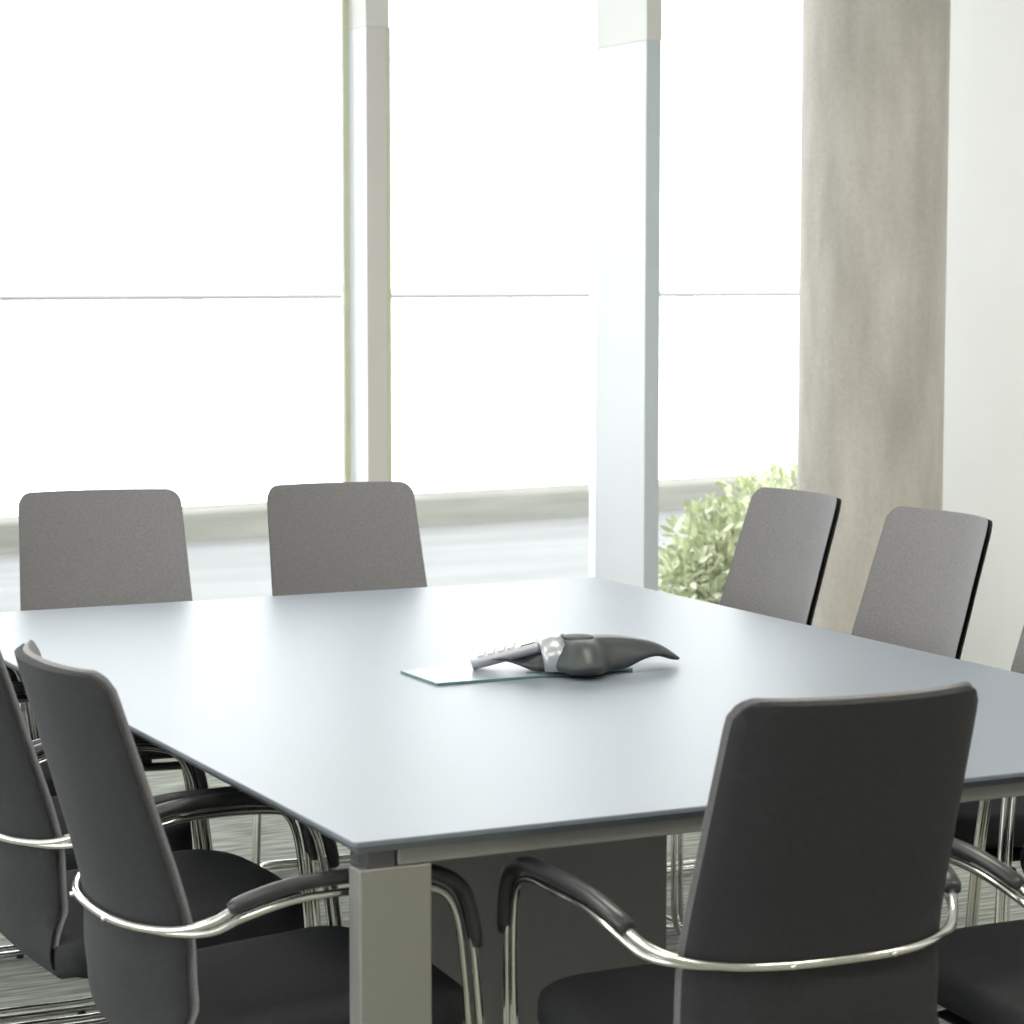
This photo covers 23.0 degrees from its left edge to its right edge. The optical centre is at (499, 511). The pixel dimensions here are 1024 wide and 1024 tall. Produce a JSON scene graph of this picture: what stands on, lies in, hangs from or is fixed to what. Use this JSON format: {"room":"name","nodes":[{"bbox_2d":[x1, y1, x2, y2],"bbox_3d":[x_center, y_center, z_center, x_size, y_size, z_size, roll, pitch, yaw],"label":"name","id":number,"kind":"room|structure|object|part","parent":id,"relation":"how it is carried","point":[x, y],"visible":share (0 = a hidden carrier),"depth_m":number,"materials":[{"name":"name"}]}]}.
{"room":"office","nodes":[
{"label":"office","id":0,"kind":"room"},
{"bbox_2d":[0,758,1023,1023],"bbox_3d":[-0.047,1.311,2.419,8.850,0.120,10.820,-3,6,-26],"label":"floor","id":1,"kind":"structure","parent":0,"point":[23,981],"depth_m":6.01,"materials":[{"name":"carpet"}]},
{"bbox_2d":[0,670,97,1022],"bbox_3d":[-1.122,0.517,5.117,0.598,0.958,0.568,-3,6,-26],"label":"chair","id":2,"kind":"object","parent":1,"relation":"on","point":[80,1010],"visible":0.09,"depth_m":5.02,"materials":[{"name":"silver metal"}]},
{"bbox_3d":[-1.059,0.554,5.151,0.455,0.086,0.452,-3,6,-26],"label":"seat","id":3,"kind":"part","parent":2,"relation":"part of","materials":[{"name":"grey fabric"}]},
{"bbox_2d":[13,684,205,1023],"bbox_3d":[-0.874,0.564,4.609,0.598,0.958,0.568,-3,6,-26],"label":"chair","id":4,"kind":"object","parent":1,"relation":"on","point":[182,836],"visible":0.09,"depth_m":4.54,"materials":[{"name":"grey leather"}]},
{"bbox_3d":[-0.916,0.398,4.865,0.366,0.131,0.042,-3,6,-27],"label":"armrest","id":5,"kind":"part","parent":4,"relation":"part of","materials":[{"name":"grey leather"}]},
{"bbox_3d":[-0.688,0.441,4.397,0.366,0.131,0.042,-2,6,-24],"label":"armrest","id":6,"kind":"part","parent":4,"relation":"part of","materials":[{"name":"grey leather"}]},
{"bbox_3d":[-0.811,0.602,4.644,0.455,0.086,0.452,-3,6,-26],"label":"seat","id":7,"kind":"part","parent":4,"relation":"part of","materials":[{"name":"grey fabric"}]},
{"bbox_2d":[6,489,260,865],"bbox_3d":[-0.881,0.449,5.842,0.607,0.958,0.640,-2,6,-18],"label":"chair","id":8,"kind":"object","parent":1,"relation":"on","point":[101,547],"visible":0.23,"depth_m":6.05,"materials":[{"name":"grey fabric"}]},
{"bbox_3d":[-1.120,0.323,5.663,0.045,0.131,0.391,-2,6,-16],"label":"armrest","id":9,"kind":"part","parent":8,"relation":"part of","materials":[{"name":"grey leather"}]},
{"bbox_3d":[-0.857,0.495,5.775,0.484,0.086,0.487,-2,6,-18],"label":"seat","id":10,"kind":"part","parent":8,"relation":"part of","materials":[{"name":"grey fabric"}]},
{"bbox_3d":[-0.948,0.211,6.029,0.420,0.520,0.173,-2,6,-18],"label":"backrest","id":11,"kind":"part","parent":8,"relation":"part of","materials":[{"name":"grey fabric"}]},
{"bbox_2d":[0,650,320,978],"bbox_3d":[-0.636,0.612,4.098,0.598,0.958,0.568,-3,6,-26],"label":"chair","id":12,"kind":"object","parent":1,"relation":"on","point":[39,916],"visible":0.53,"depth_m":3.89,"materials":[{"name":"black fabric"}]},
{"bbox_3d":[-0.820,0.402,3.989,0.161,0.520,0.393,-3,6,-26],"label":"backrest","id":13,"kind":"part","parent":12,"relation":"part of","materials":[{"name":"grey fabric"}]},
{"bbox_3d":[-0.678,0.445,4.353,0.366,0.131,0.042,-3,6,-27],"label":"armrest","id":14,"kind":"part","parent":12,"relation":"part of","materials":[{"name":"grey leather"}]},
{"bbox_3d":[-0.573,0.649,4.132,0.455,0.086,0.452,-3,6,-26],"label":"seat","id":15,"kind":"part","parent":12,"relation":"part of","materials":[{"name":"grey fabric"}]},
{"bbox_3d":[-0.450,0.489,3.886,0.366,0.131,0.042,-2,6,-24],"label":"armrest","id":16,"kind":"part","parent":12,"relation":"part of","materials":[{"name":"grey leather"}]},
{"bbox_2d":[14,640,484,1023],"bbox_3d":[-0.373,0.661,3.583,0.598,0.958,0.568,-3,6,-26],"label":"chair","id":17,"kind":"object","parent":1,"relation":"on","point":[145,965],"visible":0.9,"depth_m":3.41,"materials":[{"name":"black fabric"}]},
{"bbox_3d":[-0.558,0.451,3.474,0.161,0.520,0.393,-3,6,-26],"label":"backrest","id":18,"kind":"part","parent":17,"relation":"part of","materials":[{"name":"grey fabric"}]},
{"bbox_3d":[-0.416,0.494,3.838,0.366,0.131,0.042,-3,6,-27],"label":"armrest","id":19,"kind":"part","parent":17,"relation":"part of","materials":[{"name":"grey leather"}]},
{"bbox_3d":[-0.311,0.698,3.617,0.455,0.086,0.452,-3,6,-26],"label":"seat","id":20,"kind":"part","parent":17,"relation":"part of","materials":[{"name":"grey fabric"}]},
{"bbox_3d":[-0.188,0.537,3.371,0.366,0.131,0.042,-2,6,-24],"label":"armrest","id":21,"kind":"part","parent":17,"relation":"part of","materials":[{"name":"grey leather"}]},
{"bbox_2d":[260,481,426,911],"bbox_3d":[-0.308,0.427,6.069,0.590,0.958,0.622,-2,6,-21],"label":"chair","id":22,"kind":"object","parent":1,"relation":"on","point":[331,537],"visible":0.23,"depth_m":6.27,"materials":[{"name":"grey fabric"}]},
{"bbox_3d":[-0.384,0.191,6.246,0.409,0.520,0.168,-2,6,-21],"label":"backrest","id":23,"kind":"part","parent":22,"relation":"part of","materials":[{"name":"grey fabric"}]},
{"bbox_2d":[0,577,1023,1023],"bbox_3d":[0.025,0.662,4.736,1.647,0.740,2.417,-3,6,-26],"label":"conference table","id":24,"kind":"object","parent":1,"relation":"on","point":[303,705],"visible":0.87,"depth_m":4.39,"materials":[{"name":"grey"}]},
{"bbox_3d":[-0.144,0.812,3.363,0.104,0.698,0.040,-3,6,-26],"label":"leg","id":25,"kind":"part","parent":24,"relation":"part of","materials":[{"name":"silver metal"}]},
{"bbox_2d":[401,662,632,685],"bbox_3d":[0.033,0.294,4.668,0.400,0.005,0.163,-3,6,-26],"label":"glass plate","id":26,"kind":"object","parent":24,"relation":"on","point":[454,675],"visible":0.74,"depth_m":4.62,"materials":[{"name":"grey"}]},
{"bbox_2d":[470,633,679,674],"bbox_3d":[0.156,0.259,4.647,0.404,0.065,0.194,-1,6,-13],"label":"phone","id":27,"kind":"object","parent":26,"relation":"on","point":[572,654],"visible":1,"depth_m":4.63,"materials":[{"name":"grey plastic"}]},
{"bbox_2d":[561,634,593,639],"bbox_3d":[0.144,0.232,4.653,0.060,0.010,0.060,-3,6,-26],"label":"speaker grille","id":28,"kind":"object","parent":27,"relation":"attached to","point":[567,636],"depth_m":4.64,"materials":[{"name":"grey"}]},
{"bbox_2d":[497,681,977,1023],"bbox_3d":[0.350,0.677,3.410,0.567,0.958,0.598,-2,6,-24],"label":"chair","id":29,"kind":"object","parent":1,"relation":"on","point":[822,875],"visible":1,"depth_m":3.18,"materials":[{"name":"grey fabric"}]},
{"bbox_3d":[0.079,0.538,3.361,0.042,0.131,0.366,-3,6,-26],"label":"armrest","id":30,"kind":"part","parent":29,"relation":"part of","materials":[{"name":"grey leather"}]},
{"bbox_3d":[0.321,0.711,3.477,0.452,0.086,0.455,-2,6,-24],"label":"seat","id":31,"kind":"part","parent":29,"relation":"part of","materials":[{"name":"grey fabric"}]},
{"bbox_3d":[0.434,0.476,3.204,0.393,0.520,0.162,-2,6,-24],"label":"backrest","id":32,"kind":"part","parent":29,"relation":"part of","materials":[{"name":"grey fabric"}]},
{"bbox_3d":[0.554,0.518,3.576,0.042,0.131,0.366,-2,6,-23],"label":"armrest","id":33,"kind":"part","parent":29,"relation":"part of","materials":[{"name":"grey leather"}]},
{"bbox_2d":[666,487,840,929],"bbox_3d":[0.492,0.439,5.944,0.604,0.958,0.573,-3,6,-26],"label":"chair","id":34,"kind":"object","parent":1,"relation":"on","point":[778,566],"visible":0.16,"depth_m":6.06,"materials":[{"name":"grey fabric"}]},
{"bbox_3d":[0.678,0.213,6.013,0.163,0.520,0.397,-3,6,-26],"label":"backrest","id":35,"kind":"part","parent":34,"relation":"part of","materials":[{"name":"grey fabric"}]},
{"bbox_2d":[671,506,992,934],"bbox_3d":[0.743,0.487,5.429,0.604,0.958,0.573,-3,6,-26],"label":"chair","id":36,"kind":"object","parent":1,"relation":"on","point":[920,591],"visible":0.33,"depth_m":5.55,"materials":[{"name":"grey fabric"}]},
{"bbox_3d":[0.929,0.261,5.498,0.163,0.520,0.397,-3,6,-26],"label":"backrest","id":37,"kind":"part","parent":36,"relation":"part of","materials":[{"name":"grey fabric"}]},
{"bbox_2d":[797,0,950,634],"bbox_3d":[1.212,-0.796,8.183,0.473,3.000,0.473,-3,6,-26],"label":"column","id":38,"kind":"structure","parent":1,"relation":"on","point":[875,74],"depth_m":8.00,"materials":[{"name":"concrete"}]},
{"bbox_2d":[937,838,1023,1023],"bbox_3d":[0.891,0.655,3.638,0.568,0.958,0.598,-3,6,-26],"label":"chair","id":39,"kind":"object","parent":1,"relation":"on","point":[981,978],"visible":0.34,"depth_m":3.61,"materials":[{"name":"black fabric"}]},
{"bbox_3d":[0.860,0.690,3.704,0.452,0.086,0.455,-3,6,-26],"label":"seat","id":40,"kind":"part","parent":39,"relation":"part of","materials":[{"name":"grey fabric"}]},
{"bbox_3d":[0.621,0.518,3.583,0.042,0.131,0.366,-3,6,-27],"label":"armrest","id":41,"kind":"part","parent":39,"relation":"part of","materials":[{"name":"grey leather"}]},
{"bbox_2d":[951,626,1023,926],"bbox_3d":[0.996,0.536,4.914,0.598,0.958,0.568,-3,6,-26],"label":"chair","id":42,"kind":"object","parent":1,"relation":"on","point":[978,822],"visible":0.13,"depth_m":4.63,"materials":[{"name":"black fabric"}]},
{"bbox_3d":[0.933,0.579,4.888,0.455,0.086,0.452,-3,6,-26],"label":"seat","id":43,"kind":"part","parent":42,"relation":"part of","materials":[{"name":"grey fabric"}]},
{"bbox_3d":[1.180,0.309,4.983,0.162,0.520,0.393,-3,6,-26],"label":"backrest","id":44,"kind":"part","parent":42,"relation":"part of","materials":[{"name":"grey fabric"}]},
{"bbox_2d":[994,797,1023,922],"bbox_3d":[1.247,0.584,4.399,0.598,0.958,0.568,-3,6,-26],"label":"chair","id":45,"kind":"object","parent":1,"relation":"on","point":[1004,802],"visible":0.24,"depth_m":4.51,"materials":[{"name":"silver metal"}]},
{"bbox_3d":[1.184,0.627,4.373,0.455,0.086,0.452,-3,6,-26],"label":"seat","id":46,"kind":"part","parent":45,"relation":"part of","materials":[{"name":"grey fabric"}]},
{"bbox_3d":[-2.151,-0.699,7.144,3.736,3.000,0.080,-3,6,-26],"label":"window","id":47,"kind":"structure","parent":1,"relation":"on","visible":0},
{"bbox_2d":[340,0,391,481],"bbox_3d":[-0.428,-0.771,7.914,0.100,3.000,0.214,-3,6,-26],"label":"window mullion","id":48,"kind":"structure","parent":47,"relation":"attached to","point":[365,71],"depth_m":7.85,"materials":[{"name":"white metal"}]},
{"bbox_3d":[-0.036,-0.795,8.166,0.818,3.000,0.080,-3,6,-26],"label":"window","id":49,"kind":"structure","parent":1,"relation":"on","visible":0},
{"bbox_2d":[589,0,661,590],"bbox_3d":[0.408,-0.800,8.225,0.056,3.000,0.382,-3,6,-26],"label":"column","id":50,"kind":"structure","parent":49,"relation":"attached to","point":[626,35],"depth_m":8.17,"materials":[{"name":"white paint"}]},
{"bbox_2d":[942,0,1023,670],"bbox_3d":[3.885,-0.425,4.229,0.140,3.000,10.720,-3,6,-26],"label":"wall","id":51,"kind":"structure","parent":0,"point":[983,443],"depth_m":8.62,"materials":[{"name":"white paint"}]},
{"label":"outside","id":52,"kind":"structure","parent":0,"visible":0},
{"bbox_2d":[0,506,744,704],"bbox_3d":[-2.304,0.414,12.421,47.521,0.198,9.218,-3,6,-26],"label":"terrace","id":53,"kind":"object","parent":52,"point":[545,548],"depth_m":13.23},
{"bbox_2d":[0,472,796,553],"bbox_3d":[-2.842,0.231,13.465,46.000,0.368,0.321,-4,6,-34],"label":"parapet","id":54,"kind":"object","parent":53,"relation":"on","point":[247,520],"depth_m":15.09,"materials":[{"name":"beige concrete"}]},
{"bbox_2d":[0,289,798,518],"bbox_3d":[-2.836,-0.559,13.384,44.000,1.220,0.064,-4,6,-34],"label":"handrail","id":55,"kind":"object","parent":54,"relation":"on","point":[563,293],"visible":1,"depth_m":14.51,"materials":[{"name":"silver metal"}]},
{"bbox_2d":[658,450,796,604],"bbox_3d":[1.177,0.138,9.803,1.444,0.865,0.742,-3,6,-26],"label":"leafy shrub","id":56,"kind":"object","parent":53,"relation":"on","point":[711,570],"visible":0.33,"depth_m":9.51,"materials":[{"name":"green plant"}]},
{"bbox_3d":[1.133,0.204,9.751,1.124,0.726,0.329,-3,6,-26],"label":"stem","id":57,"kind":"part","parent":56,"relation":"part of","materials":[{"name":"green plant"}]}
]}

